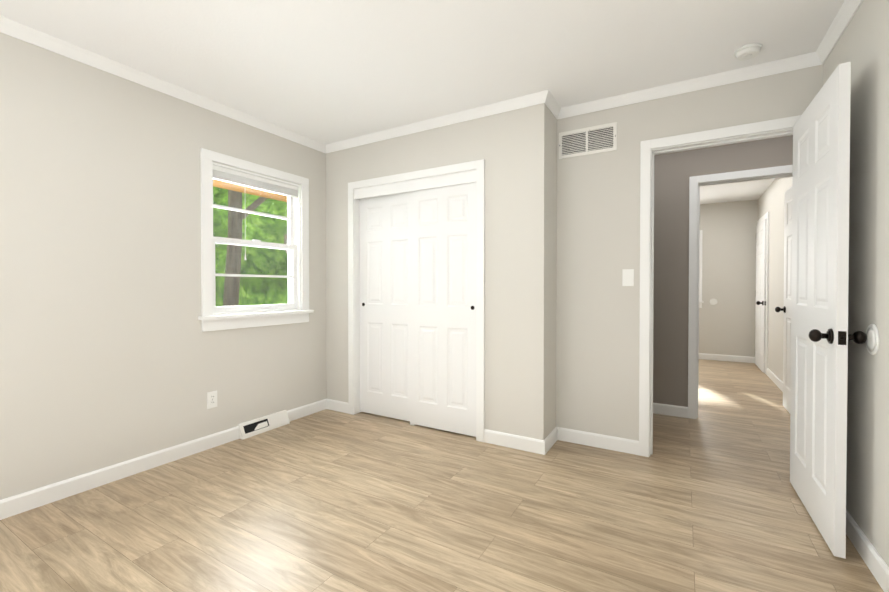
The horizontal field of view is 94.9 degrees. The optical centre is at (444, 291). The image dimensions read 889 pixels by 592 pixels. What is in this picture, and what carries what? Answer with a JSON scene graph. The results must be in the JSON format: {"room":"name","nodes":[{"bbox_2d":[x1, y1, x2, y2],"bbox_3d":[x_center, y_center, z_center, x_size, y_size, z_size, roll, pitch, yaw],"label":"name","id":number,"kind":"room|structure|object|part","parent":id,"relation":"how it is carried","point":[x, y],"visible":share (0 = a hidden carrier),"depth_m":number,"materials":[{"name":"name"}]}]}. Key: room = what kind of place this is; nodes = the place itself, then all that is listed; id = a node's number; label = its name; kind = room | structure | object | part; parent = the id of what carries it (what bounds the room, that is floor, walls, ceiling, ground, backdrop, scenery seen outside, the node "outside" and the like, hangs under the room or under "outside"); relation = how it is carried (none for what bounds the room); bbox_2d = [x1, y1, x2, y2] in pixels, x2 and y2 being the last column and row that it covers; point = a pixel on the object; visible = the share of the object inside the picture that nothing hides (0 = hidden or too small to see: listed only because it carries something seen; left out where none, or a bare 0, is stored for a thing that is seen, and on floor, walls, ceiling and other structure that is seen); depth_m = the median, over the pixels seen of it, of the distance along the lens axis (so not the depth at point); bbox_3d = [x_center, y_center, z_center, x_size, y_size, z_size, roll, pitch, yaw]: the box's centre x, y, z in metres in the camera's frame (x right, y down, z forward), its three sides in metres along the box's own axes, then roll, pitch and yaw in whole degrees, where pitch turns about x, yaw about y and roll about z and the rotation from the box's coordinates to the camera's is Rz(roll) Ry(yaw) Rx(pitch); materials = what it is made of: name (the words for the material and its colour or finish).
{"room":"bedroom","nodes":[
{"label":"bedroom","id":0,"kind":"room"},
{"bbox_2d":[0,32,326,499],"bbox_3d":[-1.873,-0.113,2.611,0.160,2.420,4.470,0,1,30],"label":"wall","id":1,"kind":"structure","parent":0,"point":[111,353],"depth_m":2.37,"materials":[{"name":"paint"}]},
{"bbox_2d":[0,16,327,153],"bbox_3d":[-1.953,-1.288,2.265,0.039,0.062,3.455,0,1,30],"label":"crown molding","id":2,"kind":"structure","parent":1,"relation":"attached to","point":[9,27],"depth_m":2.45,"materials":[{"name":"white paint"}]},
{"bbox_2d":[0,399,331,519],"bbox_3d":[-1.972,1.055,2.284,0.014,0.092,3.485,0,1,30],"label":"baseboard","id":3,"kind":"structure","parent":1,"relation":"attached to","point":[14,505],"depth_m":2.40,"materials":[{"name":"white paint"}]},
{"bbox_2d":[207,391,216,408],"bbox_3d":[-1.631,0.759,2.867,0.008,0.114,0.070,0,1,30],"label":"electrical outlet plate","id":4,"kind":"object","parent":1,"relation":"attached to","point":[212,399],"visible":1,"depth_m":2.86,"materials":[{"name":"white plastic"}]},
{"bbox_2d":[213,179,286,201],"bbox_3d":[-1.940,-1.047,3.435,0.780,0.130,3.100,0,1,30],"label":"roof eave","id":5,"kind":"object","parent":1,"relation":"attached to","point":[265,194],"depth_m":3.99,"materials":[{"name":"brown wood"}]},
{"bbox_2d":[198,148,313,331],"bbox_3d":[-1.484,-0.357,3.220,0.212,1.255,0.960,0,1,30],"label":"window","id":6,"kind":"structure","parent":1,"relation":"in","point":[210,319],"depth_m":3.18,"materials":[{"name":"white paint"}]},
{"bbox_3d":[-1.502,-0.375,3.231,0.074,1.047,0.748,0,1,30],"label":"bedroom window sash","id":7,"kind":"part","parent":6,"relation":"part of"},
{"bbox_2d":[213,165,297,259],"bbox_3d":[-1.452,-0.569,3.199,0.038,0.654,0.740,0,1,30],"label":"window blind","id":8,"kind":"object","parent":6,"relation":"attached to","point":[240,178],"visible":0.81,"depth_m":3.14,"materials":[{"name":"white plastic"}]},
{"bbox_2d":[238,410,289,439],"bbox_3d":[-1.407,1.038,3.205,0.055,0.105,0.415,0,1,30],"label":"floor vent","id":9,"kind":"object","parent":1,"relation":"attached to","point":[254,427],"visible":1,"depth_m":3.18,"materials":[{"name":"white metal"}]},
{"bbox_2d":[0,0,844,203],"bbox_3d":[1.988,-1.386,2.892,6.800,0.120,9.250,0,1,30],"label":"ceiling","id":10,"kind":"structure","parent":0,"point":[325,72],"depth_m":2.19,"materials":[{"name":"white paint"}]},
{"bbox_2d":[734,43,761,60],"bbox_3d":[1.654,-1.300,2.225,0.124,0.038,0.124,0,1,30],"label":"smoke detector","id":11,"kind":"object","parent":10,"relation":"attached to","point":[747,52],"visible":1,"depth_m":2.20,"materials":[{"name":"white plastic"}]},
{"bbox_2d":[326,103,548,439],"bbox_3d":[-0.188,-0.121,3.303,2.045,2.420,0.100,0,1,30],"label":"wall","id":12,"kind":"structure","parent":0,"point":[511,148],"depth_m":2.90,"materials":[{"name":"paint"}]},
{"bbox_2d":[359,192,409,420],"bbox_3d":[-0.486,0.116,3.507,0.617,1.918,0.031,0,1,30],"label":"sliding closet door","id":13,"kind":"structure","parent":12,"relation":"in","point":[384,227],"depth_m":3.50,"materials":[{"name":"white paint"}]},
{"bbox_2d":[348,159,484,441],"bbox_3d":[-0.255,0.065,3.334,1.320,2.048,0.118,0,1,30],"label":"trim","id":14,"kind":"structure","parent":12,"relation":"attached to","point":[456,174],"depth_m":3.26,"materials":[{"name":"white paint"}]},
{"bbox_2d":[324,90,555,152],"bbox_3d":[-0.180,-1.299,3.205,2.024,0.062,0.039,0,1,30],"label":"crown molding","id":15,"kind":"structure","parent":12,"relation":"attached to","point":[546,97],"depth_m":3.07,"materials":[{"name":"white paint"}]},
{"bbox_2d":[410,182,475,436],"bbox_3d":[-0.011,0.120,3.185,0.617,1.918,0.031,0,1,30],"label":"sliding closet door","id":16,"kind":"structure","parent":12,"relation":"in","point":[442,308],"depth_m":3.17,"materials":[{"name":"white paint"}]},
{"bbox_2d":[484,429,547,454],"bbox_3d":[0.484,1.048,2.855,0.449,0.092,0.014,0,1,30],"label":"baseboard","id":17,"kind":"structure","parent":12,"relation":"attached to","point":[523,443],"depth_m":2.84,"materials":[{"name":"white paint"}]},
{"bbox_2d":[0,359,883,591],"bbox_3d":[1.988,1.144,2.920,6.800,0.100,9.250,0,1,30],"label":"floor","id":18,"kind":"structure","parent":0,"point":[708,499],"depth_m":1.99,"materials":[{"name":"brown wood"}]},
{"bbox_2d":[548,110,556,434],"bbox_3d":[0.857,-0.119,3.162,0.100,2.420,0.715,0,1,30],"label":"wall","id":19,"kind":"structure","parent":0,"point":[552,232],"depth_m":2.92,"materials":[{"name":"paint"}]},
{"bbox_2d":[556,64,822,440],"bbox_3d":[1.541,-0.114,2.659,1.590,2.420,0.110,0,1,30],"label":"wall","id":20,"kind":"structure","parent":0,"point":[597,302],"depth_m":2.82,"materials":[{"name":"paint"}]},
{"bbox_2d":[559,122,616,158],"bbox_3d":[1.008,-1.066,2.892,0.395,0.190,0.010,0,1,30],"label":"air vent","id":21,"kind":"object","parent":20,"relation":"in","point":[590,140],"visible":1,"depth_m":2.88,"materials":[{"name":"white metal"}]},
{"bbox_2d":[552,427,638,454],"bbox_3d":[1.065,1.048,2.879,0.558,0.092,0.014,0,1,30],"label":"baseboard","id":22,"kind":"structure","parent":20,"relation":"attached to","point":[624,445],"depth_m":2.87,"materials":[{"name":"white paint"}]},
{"bbox_2d":[622,269,633,285],"bbox_3d":[1.242,-0.095,2.762,0.070,0.114,0.014,0,1,30],"label":"switch plate","id":23,"kind":"object","parent":20,"relation":"attached to","point":[627,277],"visible":1,"depth_m":2.76,"materials":[{"name":"white plastic"}]},
{"bbox_2d":[552,53,815,119],"bbox_3d":[1.424,-1.292,2.629,1.405,0.062,0.039,0,1,30],"label":"crown molding","id":24,"kind":"structure","parent":20,"relation":"attached to","point":[805,60],"depth_m":2.56,"materials":[{"name":"white paint"}]},
{"bbox_2d":[639,115,800,456],"bbox_3d":[1.721,0.051,2.561,0.885,2.093,0.156,0,1,30],"label":"door frame","id":25,"kind":"structure","parent":20,"relation":"attached to","point":[768,129],"depth_m":2.69,"materials":[{"name":"white paint"}]},
{"bbox_2d":[653,135,792,406],"bbox_3d":[2.627,-0.120,3.204,5.000,2.420,0.010,0,1,30],"label":"wall","id":26,"kind":"structure","parent":0,"point":[674,172],"depth_m":3.55,"materials":[{"name":"paint"}]},
{"bbox_2d":[653,403,687,417],"bbox_3d":[1.515,1.037,3.855,1.347,0.092,0.014,0,1,30],"label":"baseboard","id":27,"kind":"structure","parent":26,"relation":"attached to","point":[664,409],"depth_m":3.57,"materials":[{"name":"white paint"}]},
{"bbox_2d":[699,199,757,356],"bbox_3d":[3.630,-0.157,6.679,2.610,2.420,0.120,0,1,30],"label":"wall","id":28,"kind":"structure","parent":0,"point":[727,324],"depth_m":6.20,"materials":[{"name":"paint"}]},
{"bbox_2d":[699,230,703,307],"bbox_3d":[3.453,-0.356,6.751,1.410,1.215,0.172,0,1,30],"label":"window","id":29,"kind":"structure","parent":28,"relation":"in","point":[700,268],"depth_m":6.37,"materials":[{"name":"white paint"}]},
{"bbox_2d":[710,299,716,304],"bbox_3d":[4.154,0.157,6.301,0.100,0.100,0.006,0,1,30],"label":"cover plate","id":30,"kind":"object","parent":28,"relation":"attached to","point":[713,301],"visible":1,"depth_m":6.30,"materials":[{"name":"white plastic"}]},
{"bbox_2d":[699,353,754,362],"bbox_3d":[3.536,1.007,6.669,2.430,0.092,0.014,0,1,30],"label":"baseboard","id":31,"kind":"structure","parent":28,"relation":"attached to","point":[733,358],"depth_m":6.21,"materials":[{"name":"white paint"}]},
{"bbox_2d":[758,177,792,381],"bbox_3d":[3.830,-0.134,4.561,0.120,2.420,3.330,0,1,30],"label":"wall","id":32,"kind":"structure","parent":0,"point":[771,200],"depth_m":4.80,"materials":[{"name":"paint"}]},
{"bbox_2d":[755,219,766,372],"bbox_3d":[4.312,0.052,5.615,0.108,2.000,0.738,0,1,30],"label":"door","id":33,"kind":"structure","parent":32,"relation":"in","point":[760,308],"depth_m":5.51,"materials":[{"name":"white paint"}]},
{"bbox_2d":[757,212,768,374],"bbox_3d":[4.355,0.019,5.594,0.018,2.090,0.880,0,1,30],"label":"trim","id":34,"kind":"structure","parent":32,"relation":"attached to","point":[765,216],"depth_m":5.22,"materials":[{"name":"white paint"}]},
{"bbox_2d":[767,368,782,391],"bbox_3d":[3.772,1.029,4.608,0.014,0.092,3.330,0,1,30],"label":"baseboard","id":35,"kind":"structure","parent":32,"relation":"attached to","point":[770,374],"depth_m":4.73,"materials":[{"name":"white paint"}]},
{"bbox_2d":[823,0,888,566],"bbox_3d":[1.147,-0.091,0.536,0.120,2.420,3.950,0,1,30],"label":"wall","id":36,"kind":"structure","parent":0,"point":[862,45],"depth_m":1.69,"materials":[{"name":"paint"}]},
{"bbox_2d":[790,62,866,558],"bbox_3d":[1.813,0.079,1.996,0.182,2.026,0.764,0,1,29],"label":"door","id":37,"kind":"structure","parent":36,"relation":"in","point":[820,336],"depth_m":1.84,"materials":[{"name":"white paint"}]},
{"bbox_2d":[812,0,862,65],"bbox_3d":[1.109,-1.271,0.615,0.039,0.062,3.830,0,1,30],"label":"crown molding","id":38,"kind":"structure","parent":36,"relation":"attached to","point":[834,33],"depth_m":2.00,"materials":[{"name":"white paint"}]},
{"bbox_2d":[846,509,888,591],"bbox_3d":[1.114,1.073,0.626,0.014,0.092,3.810,0,1,30],"label":"baseboard","id":39,"kind":"structure","parent":36,"relation":"attached to","point":[876,564],"depth_m":1.64,"materials":[{"name":"white paint"}]},
{"bbox_2d":[866,324,879,354],"bbox_3d":[1.721,0.192,1.645,0.010,0.128,0.128,0,1,30],"label":"door stop","id":40,"kind":"object","parent":36,"relation":"attached to","point":[872,340],"depth_m":1.63,"materials":[{"name":"white plastic"}]},
{"bbox_3d":[2.657,-0.120,3.255,5.000,2.420,0.110,0,1,30],"label":"wall","id":41,"kind":"structure","parent":0,"visible":0},
{"bbox_2d":[688,165,792,418],"bbox_3d":[2.495,0.055,3.347,0.846,2.068,0.156,0,1,30],"label":"door frame","id":42,"kind":"structure","parent":41,"relation":"attached to","point":[696,183],"depth_m":3.47,"materials":[{"name":"white paint"}]},
{"bbox_2d":[775,186,791,412],"bbox_3d":[3.028,0.075,3.522,0.182,2.000,0.725,0,1,30],"label":"door","id":43,"kind":"structure","parent":41,"relation":"in","point":[786,309],"depth_m":3.71,"materials":[{"name":"white paint"}]},
{"bbox_3d":[-5.773,1.589,7.976,11.700,0.100,28.000,0,1,30],"label":"lawn","id":44,"kind":"structure","parent":0,"visible":0},
{"bbox_2d":[213,186,287,306],"bbox_3d":[-5.671,-2.373,8.631,5.538,8.207,12.351,0,1,30],"label":"trees","id":45,"kind":"object","parent":44,"relation":"on","point":[256,257],"depth_m":7.76,"materials":[{"name":"green plant"}]},
{"label":"outside","id":46,"kind":"structure","parent":0,"visible":0},
{"bbox_2d":[213,193,283,260],"bbox_3d":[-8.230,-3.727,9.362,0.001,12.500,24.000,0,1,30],"label":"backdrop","id":47,"kind":"structure","parent":46,"point":[224,228],"depth_m":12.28,"materials":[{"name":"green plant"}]}
]}

